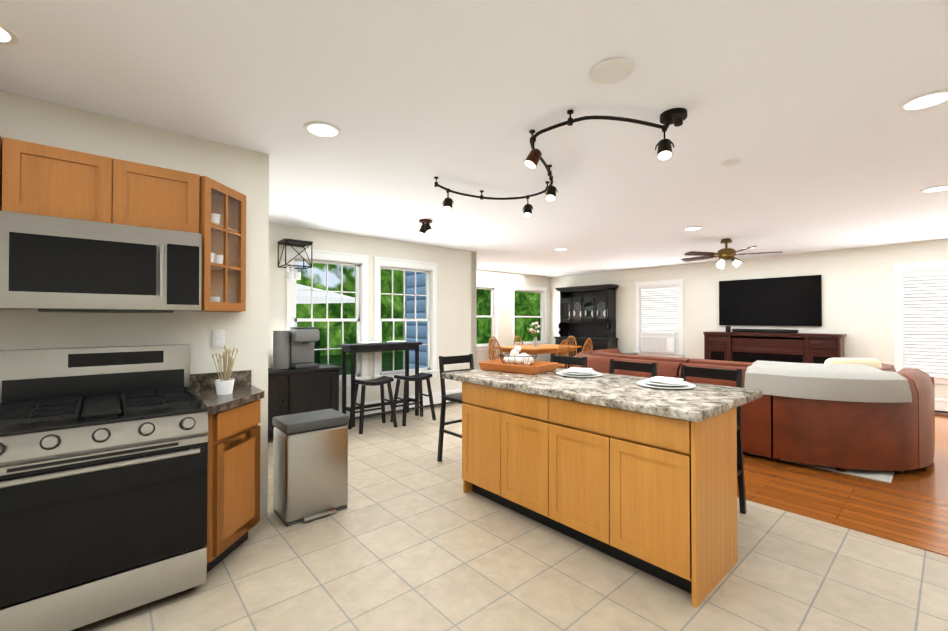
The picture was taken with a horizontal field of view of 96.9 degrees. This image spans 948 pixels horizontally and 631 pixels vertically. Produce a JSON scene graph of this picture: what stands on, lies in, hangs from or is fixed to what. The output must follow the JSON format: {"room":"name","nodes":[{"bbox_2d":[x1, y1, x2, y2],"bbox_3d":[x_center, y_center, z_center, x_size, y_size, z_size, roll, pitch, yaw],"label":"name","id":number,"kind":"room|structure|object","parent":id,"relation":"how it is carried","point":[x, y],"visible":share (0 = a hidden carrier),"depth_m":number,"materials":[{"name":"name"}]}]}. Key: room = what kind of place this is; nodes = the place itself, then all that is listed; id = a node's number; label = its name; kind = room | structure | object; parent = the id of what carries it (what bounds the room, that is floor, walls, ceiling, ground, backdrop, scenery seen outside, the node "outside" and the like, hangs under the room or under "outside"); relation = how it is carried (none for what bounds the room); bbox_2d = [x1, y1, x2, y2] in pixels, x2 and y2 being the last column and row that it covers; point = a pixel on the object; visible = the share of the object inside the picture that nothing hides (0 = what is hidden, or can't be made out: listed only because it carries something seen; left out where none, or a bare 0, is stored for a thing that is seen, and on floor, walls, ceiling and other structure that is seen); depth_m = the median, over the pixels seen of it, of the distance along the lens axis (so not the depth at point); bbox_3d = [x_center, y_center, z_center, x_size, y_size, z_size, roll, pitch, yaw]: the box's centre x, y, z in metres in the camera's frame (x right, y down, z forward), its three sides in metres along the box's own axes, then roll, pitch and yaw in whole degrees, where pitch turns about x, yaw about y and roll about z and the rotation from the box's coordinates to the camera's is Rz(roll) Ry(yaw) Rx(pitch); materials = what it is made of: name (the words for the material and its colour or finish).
{"room":"dining room and kitchen","nodes":[
{"label":"dining room and kitchen","id":0,"kind":"room"},
{"bbox_2d":[0,90,268,516],"bbox_3d":[-2.979,0.116,1.638,4.020,2.500,0.120,0,-1,-41],"label":"wall","id":1,"kind":"structure","parent":0,"point":[52,124],"depth_m":2.54,"materials":[{"name":"paint"}]},
{"bbox_2d":[0,136,10,309],"bbox_3d":[-2.382,-0.502,1.851,0.432,0.940,0.349,0,-1,-41],"label":"upper cabinet","id":2,"kind":"object","parent":1,"relation":"attached to","point":[1,184],"visible":0.2,"depth_m":1.86,"materials":[{"name":"brown wood"}]},
{"bbox_2d":[2,137,199,232],"bbox_3d":[-1.939,-0.627,2.250,0.752,0.342,0.334,0,-1,-41],"label":"upper cabinet","id":3,"kind":"object","parent":1,"relation":"attached to","point":[41,179],"visible":0.81,"depth_m":2.09,"materials":[{"name":"brown wood"}]},
{"bbox_2d":[0,211,201,312],"bbox_3d":[-1.900,-0.235,2.201,0.752,0.437,0.452,0,-1,-41],"label":"microwave","id":4,"kind":"object","parent":3,"relation":"attached to","point":[52,264],"visible":1,"depth_m":2.03,"materials":[{"name":"silver metal"}]},
{"bbox_2d":[212,330,224,347],"bbox_3d":[-1.649,0.149,2.715,0.070,0.115,0.009,0,-1,-41],"label":"electrical outlet plate","id":5,"kind":"object","parent":1,"relation":"attached to","point":[218,338],"visible":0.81,"depth_m":2.71,"materials":[{"name":"white plastic"}]},
{"bbox_2d":[191,176,245,311],"bbox_3d":[-1.543,-0.410,2.593,0.291,0.770,0.336,0,-1,-41],"label":"upper cabinet","id":6,"kind":"object","parent":1,"relation":"attached to","point":[222,219],"visible":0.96,"depth_m":2.64,"materials":[{"name":"brown wood"}]},
{"bbox_2d":[190,370,251,389],"bbox_3d":[-2.446,0.409,2.004,2.510,0.100,0.022,0,-1,-41],"label":"backsplash","id":7,"kind":"structure","parent":1,"relation":"attached to","point":[242,378],"depth_m":2.67,"materials":[{"name":"stone"}]},
{"bbox_2d":[268,223,476,405],"bbox_3d":[-1.456,0.158,5.895,3.880,2.500,0.120,0,-1,-41],"label":"wall","id":8,"kind":"structure","parent":0,"point":[454,302],"depth_m":6.15,"materials":[{"name":"paint"}]},
{"bbox_2d":[277,238,312,279],"bbox_3d":[-2.140,-0.652,5.029,0.320,0.462,0.296,0,-1,-41],"label":"wire rack","id":9,"kind":"object","parent":8,"relation":"attached to","point":[291,243],"visible":1,"depth_m":4.96,"materials":[{"name":"black metal"}]},
{"bbox_2d":[294,259,359,378],"bbox_3d":[-1.913,0.059,5.492,0.876,1.550,0.065,0,-1,-41],"label":"window","id":10,"kind":"structure","parent":8,"relation":"in","point":[328,320],"depth_m":5.55,"materials":[{"name":"white"}]},
{"bbox_2d":[286,246,369,386],"bbox_3d":[-1.895,0.056,5.471,1.110,1.775,0.170,0,-1,-41],"label":"trim","id":11,"kind":"structure","parent":8,"relation":"attached to","point":[360,260],"depth_m":5.58,"materials":[{"name":"white"}]},
{"bbox_2d":[339,388,461,419],"bbox_3d":[-0.879,1.301,6.264,2.490,0.220,0.064,0,-1,-41],"label":"baseboard heater","id":12,"kind":"object","parent":8,"relation":"attached to","point":[436,396],"visible":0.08,"depth_m":6.08,"materials":[{"name":"white painted metal"}]},
{"bbox_2d":[380,267,429,374],"bbox_3d":[-1.033,0.066,6.263,0.876,1.550,0.065,0,-1,-41],"label":"window","id":13,"kind":"structure","parent":8,"relation":"in","point":[427,319],"depth_m":6.28,"materials":[{"name":"white"}]},
{"bbox_2d":[372,256,438,381],"bbox_3d":[-1.015,0.064,6.242,1.110,1.775,0.170,0,-1,-41],"label":"trim","id":14,"kind":"structure","parent":8,"relation":"attached to","point":[430,267],"depth_m":6.24,"materials":[{"name":"white wood"}]},
{"bbox_2d":[471,251,476,368],"bbox_3d":[-0.650,0.177,7.829,0.120,2.500,1.970,0,-1,-41],"label":"wall","id":15,"kind":"structure","parent":0,"point":[473,253],"depth_m":7.09,"materials":[{"name":"paint"}]},
{"bbox_2d":[403,271,426,368],"bbox_3d":[-0.812,-0.022,7.902,0.670,3.700,2.250,0,-1,-41],"label":"siding","id":16,"kind":"object","parent":15,"relation":"attached to","point":[420,306],"visible":0.07,"depth_m":8.25,"materials":[{"name":"blue"}]},
{"bbox_2d":[0,0,947,276],"bbox_3d":[0.319,-1.160,4.092,12.440,0.100,8.890,0,-1,-41],"label":"ceiling","id":17,"kind":"structure","parent":0,"point":[792,104],"depth_m":2.28,"materials":[{"name":"white paint"}]},
{"bbox_2d":[0,23,18,44],"bbox_3d":[-1.938,-1.129,1.645,0.214,0.008,0.214,0,-1,-41],"label":"recessed light","id":18,"kind":"object","parent":17,"relation":"in","point":[8,36],"visible":1,"depth_m":1.70,"materials":[{"name":"white"}]},
{"bbox_2d":[304,121,340,137],"bbox_3d":[-0.914,-1.120,2.540,0.214,0.008,0.214,0,-1,-41],"label":"recessed light","id":19,"kind":"object","parent":17,"relation":"in","point":[322,129],"visible":1,"depth_m":2.53,"materials":[{"name":"white"}]},
{"bbox_2d":[419,219,431,233],"bbox_3d":[-0.561,-1.025,4.869,0.150,0.153,0.196,0,-1,-41],"label":"spotlight fixture","id":20,"kind":"object","parent":17,"relation":"attached to","point":[425,227],"visible":1,"depth_m":4.83,"materials":[{"name":"black metal"}]},
{"bbox_2d":[434,108,686,216],"bbox_3d":[0.525,-1.001,2.990,0.977,0.239,1.882,0,-1,-41],"label":"track rail","id":21,"kind":"object","parent":17,"relation":"attached to","point":[676,117],"visible":1,"depth_m":2.40,"materials":[{"name":"brown metal"}]},
{"bbox_2d":[554,248,567,250],"bbox_3d":[1.421,-1.078,6.857,0.214,0.008,0.214,0,-1,-41],"label":"recessed light","id":22,"kind":"object","parent":17,"relation":"in","point":[559,249],"visible":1,"depth_m":6.86,"materials":[{"name":"white plastic"}]},
{"bbox_2d":[589,57,633,83],"bbox_3d":[0.633,-1.127,1.941,0.200,0.008,0.200,0,-1,-41],"label":"ceiling speaker","id":23,"kind":"object","parent":17,"relation":"attached to","point":[612,70],"visible":1,"depth_m":1.93,"materials":[{"name":"white plastic"}]},
{"bbox_2d":[684,226,702,230],"bbox_3d":[2.755,-1.093,5.287,0.214,0.008,0.214,0,-1,-41],"label":"recessed light","id":24,"kind":"object","parent":17,"relation":"in","point":[693,228],"visible":0.96,"depth_m":5.28,"materials":[{"name":"white plastic"}]},
{"bbox_2d":[720,158,740,165],"bbox_3d":[1.863,-1.116,3.057,0.130,0.008,0.130,0,-1,-41],"label":"ceiling speaker","id":25,"kind":"object","parent":17,"relation":"attached to","point":[729,162],"visible":0.92,"depth_m":3.05,"materials":[{"name":"white plastic"}]},
{"bbox_2d":[681,238,781,268],"bbox_3d":[3.611,-0.884,6.036,1.260,0.412,1.266,0,-1,-41],"label":"ceiling fan","id":26,"kind":"object","parent":17,"relation":"hanging from","point":[725,253],"visible":1,"depth_m":5.93,"materials":[{"name":"gold metal"}]},
{"bbox_2d":[898,89,947,110],"bbox_3d":[2.373,-1.124,2.201,0.214,0.008,0.214,0,-1,-41],"label":"recessed light","id":27,"kind":"object","parent":17,"relation":"in","point":[927,100],"visible":0.98,"depth_m":2.20,"materials":[{"name":"white plastic"}]},
{"bbox_2d":[920,185,947,192],"bbox_3d":[4.066,-1.109,3.683,0.214,0.008,0.214,0,-1,-41],"label":"recessed light","id":28,"kind":"object","parent":17,"relation":"in","point":[936,188],"visible":1,"depth_m":3.70,"materials":[{"name":"white plastic"}]},
{"bbox_2d":[71,403,947,630],"bbox_3d":[-0.735,1.394,1.915,8.020,0.050,7.040,0,-1,-41],"label":"floor","id":29,"kind":"structure","parent":0,"point":[412,537],"depth_m":2.22,"materials":[{"name":"beige tile"}]},
{"bbox_2d":[0,344,207,630],"bbox_3d":[-1.815,0.770,2.047,0.790,1.200,0.727,0,-1,-41],"label":"range","id":30,"kind":"object","parent":29,"relation":"on","point":[103,477],"visible":1,"depth_m":1.87,"materials":[{"name":"silver metal"}]},
{"bbox_2d":[206,410,260,572],"bbox_3d":[-1.449,0.939,2.483,0.328,0.870,0.606,0,-1,-41],"label":"base cabinet","id":31,"kind":"object","parent":29,"relation":"on","point":[233,491],"depth_m":2.31,"materials":[{"name":"brown wood"}]},
{"bbox_2d":[191,386,264,413],"bbox_3d":[-1.427,0.484,2.479,0.350,0.040,0.648,0,-1,-41],"label":"countertop","id":32,"kind":"structure","parent":31,"relation":"on","point":[242,397],"depth_m":2.40,"materials":[{"name":"stone"}]},
{"bbox_2d":[212,345,237,394],"bbox_3d":[-1.470,0.317,2.479,0.134,0.292,0.137,0,-1,-41],"label":"plant pot","id":33,"kind":"object","parent":32,"relation":"on","point":[225,386],"visible":1,"depth_m":2.45,"materials":[{"name":"white ceramic"}]},
{"bbox_2d":[268,364,340,437],"bbox_3d":[-2.202,1.007,4.833,1.230,0.780,0.442,0,-1,-41],"label":"base cabinet","id":34,"kind":"object","parent":29,"relation":"on","point":[292,391],"visible":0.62,"depth_m":4.80,"materials":[{"name":"paint"}]},
{"bbox_2d":[273,327,319,368],"bbox_3d":[-2.106,0.378,4.965,0.470,0.479,0.320,0,-1,-41],"label":"coffee maker","id":35,"kind":"object","parent":34,"relation":"on","point":[293,347],"visible":1,"depth_m":4.90,"materials":[{"name":"grey plastic"}]},
{"bbox_2d":[272,409,348,526],"bbox_3d":[-1.149,1.046,2.977,0.436,0.665,0.348,0,-1,-41],"label":"trash can","id":36,"kind":"object","parent":29,"relation":"on","point":[310,465],"visible":0.98,"depth_m":2.86,"materials":[{"name":"silver metal"}]},
{"bbox_2d":[348,376,397,433],"bbox_3d":[-1.258,1.094,5.234,0.507,0.623,0.334,0,-1,-41],"label":"stool","id":37,"kind":"object","parent":29,"relation":"on","point":[381,381],"visible":0.98,"depth_m":5.19,"materials":[{"name":"black paint"}]},
{"bbox_2d":[339,341,421,426],"bbox_3d":[-1.251,0.891,5.714,1.080,1.030,0.350,0,-1,-41],"label":"bar table","id":38,"kind":"object","parent":29,"relation":"on","point":[354,348],"visible":0.9,"depth_m":5.53,"materials":[{"name":"black paint"}]},
{"bbox_2d":[359,342,378,343],"bbox_3d":[-1.363,0.365,5.460,0.286,0.017,0.359,0,-1,-41],"label":"plate","id":39,"kind":"object","parent":38,"relation":"on","point":[378,342],"depth_m":5.60,"materials":[{"name":"white ceramic"}]},
{"bbox_2d":[387,341,405,342],"bbox_3d":[-1.054,0.367,5.708,0.306,0.017,0.357,0,-1,-41],"label":"plate","id":40,"kind":"object","parent":38,"relation":"on","point":[387,341],"depth_m":5.87,"materials":[{"name":"white ceramic"}]},
{"bbox_2d":[390,372,435,425],"bbox_3d":[-0.809,1.097,5.601,0.507,0.623,0.334,0,-1,-41],"label":"stool","id":41,"kind":"object","parent":29,"relation":"on","point":[420,377],"visible":0.98,"depth_m":5.56,"materials":[{"name":"black paint"}]},
{"bbox_2d":[437,354,473,461],"bbox_3d":[-0.030,0.889,3.985,0.442,1.003,0.472,0,-1,-41],"label":"counter chair","id":42,"kind":"object","parent":29,"relation":"on","point":[455,397],"visible":0.31,"depth_m":4.00,"materials":[{"name":"black paint"}]},
{"bbox_2d":[550,354,586,367],"bbox_3d":[0.753,0.888,3.940,0.472,1.003,0.442,0,-1,-41],"label":"counter chair","id":43,"kind":"object","parent":29,"relation":"on","point":[582,361],"visible":0.06,"depth_m":4.06,"materials":[{"name":"black paint"}]},
{"bbox_2d":[458,380,742,607],"bbox_3d":[0.787,0.941,2.899,0.840,0.875,1.730,0,-1,-41],"label":"kitchen island","id":44,"kind":"object","parent":29,"relation":"on","point":[627,469],"depth_m":2.30,"materials":[{"name":"brown wood"}]},
{"bbox_2d":[442,368,761,423],"bbox_3d":[0.753,0.482,2.988,0.980,0.045,1.960,0,-1,-41],"label":"island countertop","id":45,"kind":"structure","parent":44,"relation":"on","point":[699,404],"depth_m":2.51,"materials":[{"name":"grey stone"}]},
{"bbox_2d":[479,346,557,374],"bbox_3d":[0.373,0.360,3.560,0.560,0.208,0.400,0,-1,39],"label":"tray","id":46,"kind":"object","parent":45,"relation":"on","point":[515,361],"visible":1,"depth_m":3.48,"materials":[{"name":"brown wood"}]},
{"bbox_2d":[556,367,602,376],"bbox_3d":[0.814,0.435,3.253,0.349,0.052,0.349,0,-1,-41],"label":"place setting","id":47,"kind":"object","parent":45,"relation":"on","point":[579,372],"visible":1,"depth_m":3.21,"materials":[{"name":"white ceramic"}]},
{"bbox_2d":[636,376,695,388],"bbox_3d":[1.239,0.429,2.722,0.350,0.052,0.350,0,-1,-41],"label":"place setting","id":48,"kind":"object","parent":45,"relation":"on","point":[665,382],"visible":1,"depth_m":2.67,"materials":[{"name":"white ceramic"}]},
{"bbox_2d":[609,359,656,376],"bbox_3d":[1.179,0.883,3.409,0.472,1.003,0.442,0,-1,-41],"label":"counter chair","id":49,"kind":"object","parent":29,"relation":"on","point":[636,366],"visible":0.06,"depth_m":3.54,"materials":[{"name":"black paint"}]},
{"bbox_2d":[681,365,746,513],"bbox_3d":[1.580,0.879,2.950,0.472,1.003,0.442,0,-1,-41],"label":"counter chair","id":50,"kind":"object","parent":29,"relation":"on","point":[721,374],"visible":0.31,"depth_m":2.94,"materials":[{"name":"black paint"}]},
{"bbox_2d":[477,269,549,368],"bbox_3d":[0.403,0.198,9.980,4.540,2.500,0.120,0,-1,-41],"label":"wall","id":51,"kind":"structure","parent":0,"point":[505,280],"depth_m":10.25,"materials":[{"name":"paint"}]},
{"bbox_2d":[477,288,493,345],"bbox_3d":[0.017,0.020,9.641,1.146,1.350,0.065,0,-1,-41],"label":"window","id":52,"kind":"structure","parent":51,"relation":"in","point":[492,316],"depth_m":9.98,"materials":[{"name":"white"}]},
{"bbox_2d":[477,282,498,350],"bbox_3d":[0.035,0.017,9.620,1.380,1.575,0.170,0,-1,-41],"label":"trim","id":53,"kind":"structure","parent":51,"relation":"attached to","point":[494,286],"depth_m":9.97,"materials":[{"name":"white wood"}]},
{"bbox_2d":[515,290,542,343],"bbox_3d":[1.391,0.032,10.843,1.136,1.350,0.065,0,-1,-41],"label":"window","id":54,"kind":"structure","parent":51,"relation":"in","point":[541,316],"depth_m":11.14,"materials":[{"name":"white"}]},
{"bbox_2d":[511,284,547,345],"bbox_3d":[1.409,0.029,10.822,1.370,1.575,0.170,0,-1,-41],"label":"trim","id":55,"kind":"structure","parent":51,"relation":"attached to","point":[543,290],"depth_m":10.97,"materials":[{"name":"white"}]},
{"bbox_2d":[550,239,947,398],"bbox_3d":[4.994,0.179,8.091,0.120,2.500,8.770,0,-1,-41],"label":"wall","id":56,"kind":"structure","parent":0,"point":[858,296],"depth_m":7.11,"materials":[{"name":"paint"}]},
{"bbox_2d":[640,285,677,331],"bbox_3d":[4.032,-0.138,9.147,0.061,0.995,0.844,0,-1,-41],"label":"window blind","id":57,"kind":"object","parent":56,"relation":"attached to","point":[659,309],"visible":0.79,"depth_m":9.13,"materials":[{"name":"white plastic"}]},
{"bbox_2d":[634,279,683,357],"bbox_3d":[4.033,0.077,9.145,0.170,1.665,1.070,0,-1,-41],"label":"trim","id":58,"kind":"structure","parent":56,"relation":"attached to","point":[674,282],"depth_m":9.05,"materials":[{"name":"white"}]},
{"bbox_2d":[640,332,678,353],"bbox_3d":[4.008,0.580,9.118,0.205,0.440,0.850,0,-1,-41],"label":"air conditioner unit","id":59,"kind":"object","parent":58,"relation":"in","point":[664,342],"visible":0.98,"depth_m":9.00,"materials":[{"name":"white plastic"}]},
{"bbox_2d":[719,275,821,325],"bbox_3d":[5.303,-0.245,7.615,0.046,0.860,1.560,0,-1,-41],"label":"screen","id":60,"kind":"object","parent":56,"relation":"attached to","point":[789,301],"visible":0.92,"depth_m":7.53,"materials":[{"name":"black plastic"}]},
{"bbox_2d":[892,260,947,383],"bbox_3d":[6.964,0.094,5.796,0.170,1.765,1.690,0,-1,-41],"label":"trim","id":61,"kind":"structure","parent":56,"relation":"attached to","point":[900,269],"depth_m":6.33,"materials":[{"name":"white"}]},
{"bbox_2d":[903,269,947,375],"bbox_3d":[6.963,0.099,5.796,0.061,1.535,1.464,0,-1,-41],"label":"window blind","id":62,"kind":"object","parent":56,"relation":"attached to","point":[925,302],"visible":0.88,"depth_m":6.16,"materials":[{"name":"white plastic"}]},
{"bbox_2d":[934,398,947,414],"bbox_3d":[6.890,1.297,5.773,0.064,0.220,2.540,0,-1,-41],"label":"baseboard heater","id":63,"kind":"object","parent":56,"relation":"attached to","point":[941,405],"depth_m":5.99,"materials":[{"name":"white metal"}]},
{"bbox_2d":[737,413,947,555],"bbox_3d":[2.919,1.434,6.342,5.530,0.056,8.890,0,-1,-41],"label":"floor","id":64,"kind":"structure","parent":0,"point":[908,507],"depth_m":3.21,"materials":[{"name":"brown wood"}]},
{"bbox_2d":[488,336,502,359],"bbox_3d":[0.583,0.966,9.662,0.432,0.966,0.467,0,-1,-41],"label":"chair","id":65,"kind":"object","parent":64,"relation":"on","point":[493,358],"visible":0.38,"depth_m":9.75,"materials":[{"name":"brown wood"}]},
{"bbox_2d":[489,339,503,360],"bbox_3d":[0.567,0.955,8.575,0.467,0.966,0.432,0,-1,-41],"label":"chair","id":66,"kind":"object","parent":64,"relation":"on","point":[495,350],"visible":0.4,"depth_m":8.47,"materials":[{"name":"brown wood"}]},
{"bbox_2d":[513,335,532,357],"bbox_3d":[1.214,0.971,10.215,0.432,0.966,0.467,0,-1,-41],"label":"chair","id":67,"kind":"object","parent":64,"relation":"on","point":[515,340],"visible":0.19,"depth_m":10.37,"materials":[{"name":"brown wood"}]},
{"bbox_2d":[494,344,581,354],"bbox_3d":[1.431,1.062,9.329,1.700,0.760,1.100,0,-1,-41],"label":"dining table","id":68,"kind":"object","parent":64,"relation":"on","point":[530,349],"visible":0.33,"depth_m":8.96,"materials":[{"name":"brown wood"}]},
{"bbox_2d":[527,321,539,346],"bbox_3d":[1.353,0.406,9.264,0.346,0.550,0.296,0,-1,-41],"label":"flower vase","id":69,"kind":"object","parent":68,"relation":"on","point":[532,328],"visible":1,"depth_m":9.23,"materials":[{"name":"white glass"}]},
{"bbox_2d":[557,340,568,368],"bbox_3d":[1.647,0.954,8.446,0.432,0.966,0.467,0,-1,-41],"label":"chair","id":70,"kind":"object","parent":64,"relation":"on","point":[561,354],"visible":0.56,"depth_m":8.31,"materials":[{"name":"brown wood"}]},
{"bbox_2d":[557,336,576,368],"bbox_3d":[2.189,0.969,9.994,0.467,0.966,0.432,0,-1,-41],"label":"chair","id":71,"kind":"object","parent":64,"relation":"on","point":[569,352],"visible":0.4,"depth_m":10.06,"materials":[{"name":"brown wood"}]},
{"bbox_2d":[569,338,592,367],"bbox_3d":[2.279,0.959,8.999,0.432,0.966,0.467,0,-1,-41],"label":"chair","id":72,"kind":"object","parent":64,"relation":"on","point":[589,344],"visible":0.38,"depth_m":8.86,"materials":[{"name":"brown wood"}]},
{"bbox_2d":[554,284,618,368],"bbox_3d":[2.696,0.370,10.231,0.478,2.160,1.560,0,-1,-41],"label":"hutch","id":73,"kind":"object","parent":64,"relation":"on","point":[586,312],"visible":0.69,"depth_m":10.19,"materials":[{"name":"paint"}]},
{"bbox_2d":[703,331,846,363],"bbox_3d":[5.187,0.862,7.383,0.473,1.120,2.000,0,-1,-41],"label":"tv console","id":74,"kind":"object","parent":64,"relation":"on","point":[815,348],"visible":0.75,"depth_m":7.17,"materials":[{"name":"brown wood"}]},
{"bbox_2d":[726,326,798,332],"bbox_3d":[5.100,0.249,7.499,0.100,0.110,1.100,0,-1,-41],"label":"soundbar","id":75,"kind":"object","parent":74,"relation":"on","point":[728,328],"visible":1,"depth_m":7.42,"materials":[{"name":"black plastic"}]},
{"bbox_2d":[744,452,894,482],"bbox_3d":[3.416,1.401,5.661,2.840,0.008,3.330,0,-1,-41],"label":"rug","id":76,"kind":"object","parent":64,"relation":"on","point":[885,476],"visible":0.14,"depth_m":3.69,"materials":[{"name":"white fabric"}]},
{"bbox_2d":[572,348,934,472],"bbox_3d":[2.815,0.908,5.127,1.605,0.968,3.750,0,-1,-41],"label":"sectional sofa","id":77,"kind":"object","parent":76,"relation":"on","point":[842,414],"visible":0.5,"depth_m":3.76,"materials":[{"name":"brown leather"}]},
{"label":"outside","id":78,"kind":"structure","parent":0,"visible":0},
{"bbox_2d":[320,351,402,374],"bbox_3d":[-1.491,1.901,12.811,75.000,0.050,75.000,0,-1,-41],"label":"ground","id":79,"kind":"structure","parent":78,"point":[387,361],"depth_m":17.57,"materials":[{"name":"green plant"}]},
{"bbox_2d":[314,339,319,364],"bbox_3d":[-7.972,1.149,7.544,10.300,1.350,0.800,0,-1,-41],"label":"hedge","id":80,"kind":"object","parent":79,"relation":"on","point":[317,353],"visible":0.15,"depth_m":10.56,"materials":[{"name":"green plant"}]},
{"bbox_2d":[296,284,354,303],"bbox_3d":[-3.945,0.557,7.885,3.800,2.540,3.800,0,-1,-41],"label":"canopy","id":81,"kind":"object","parent":79,"relation":"on","point":[303,297],"visible":0.08,"depth_m":7.55,"materials":[{"name":"white"}]},
{"bbox_2d":[296,261,539,355],"bbox_3d":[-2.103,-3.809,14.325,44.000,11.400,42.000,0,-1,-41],"label":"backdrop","id":82,"kind":"object","parent":79,"relation":"on","point":[527,303],"depth_m":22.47,"materials":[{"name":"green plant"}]}
]}

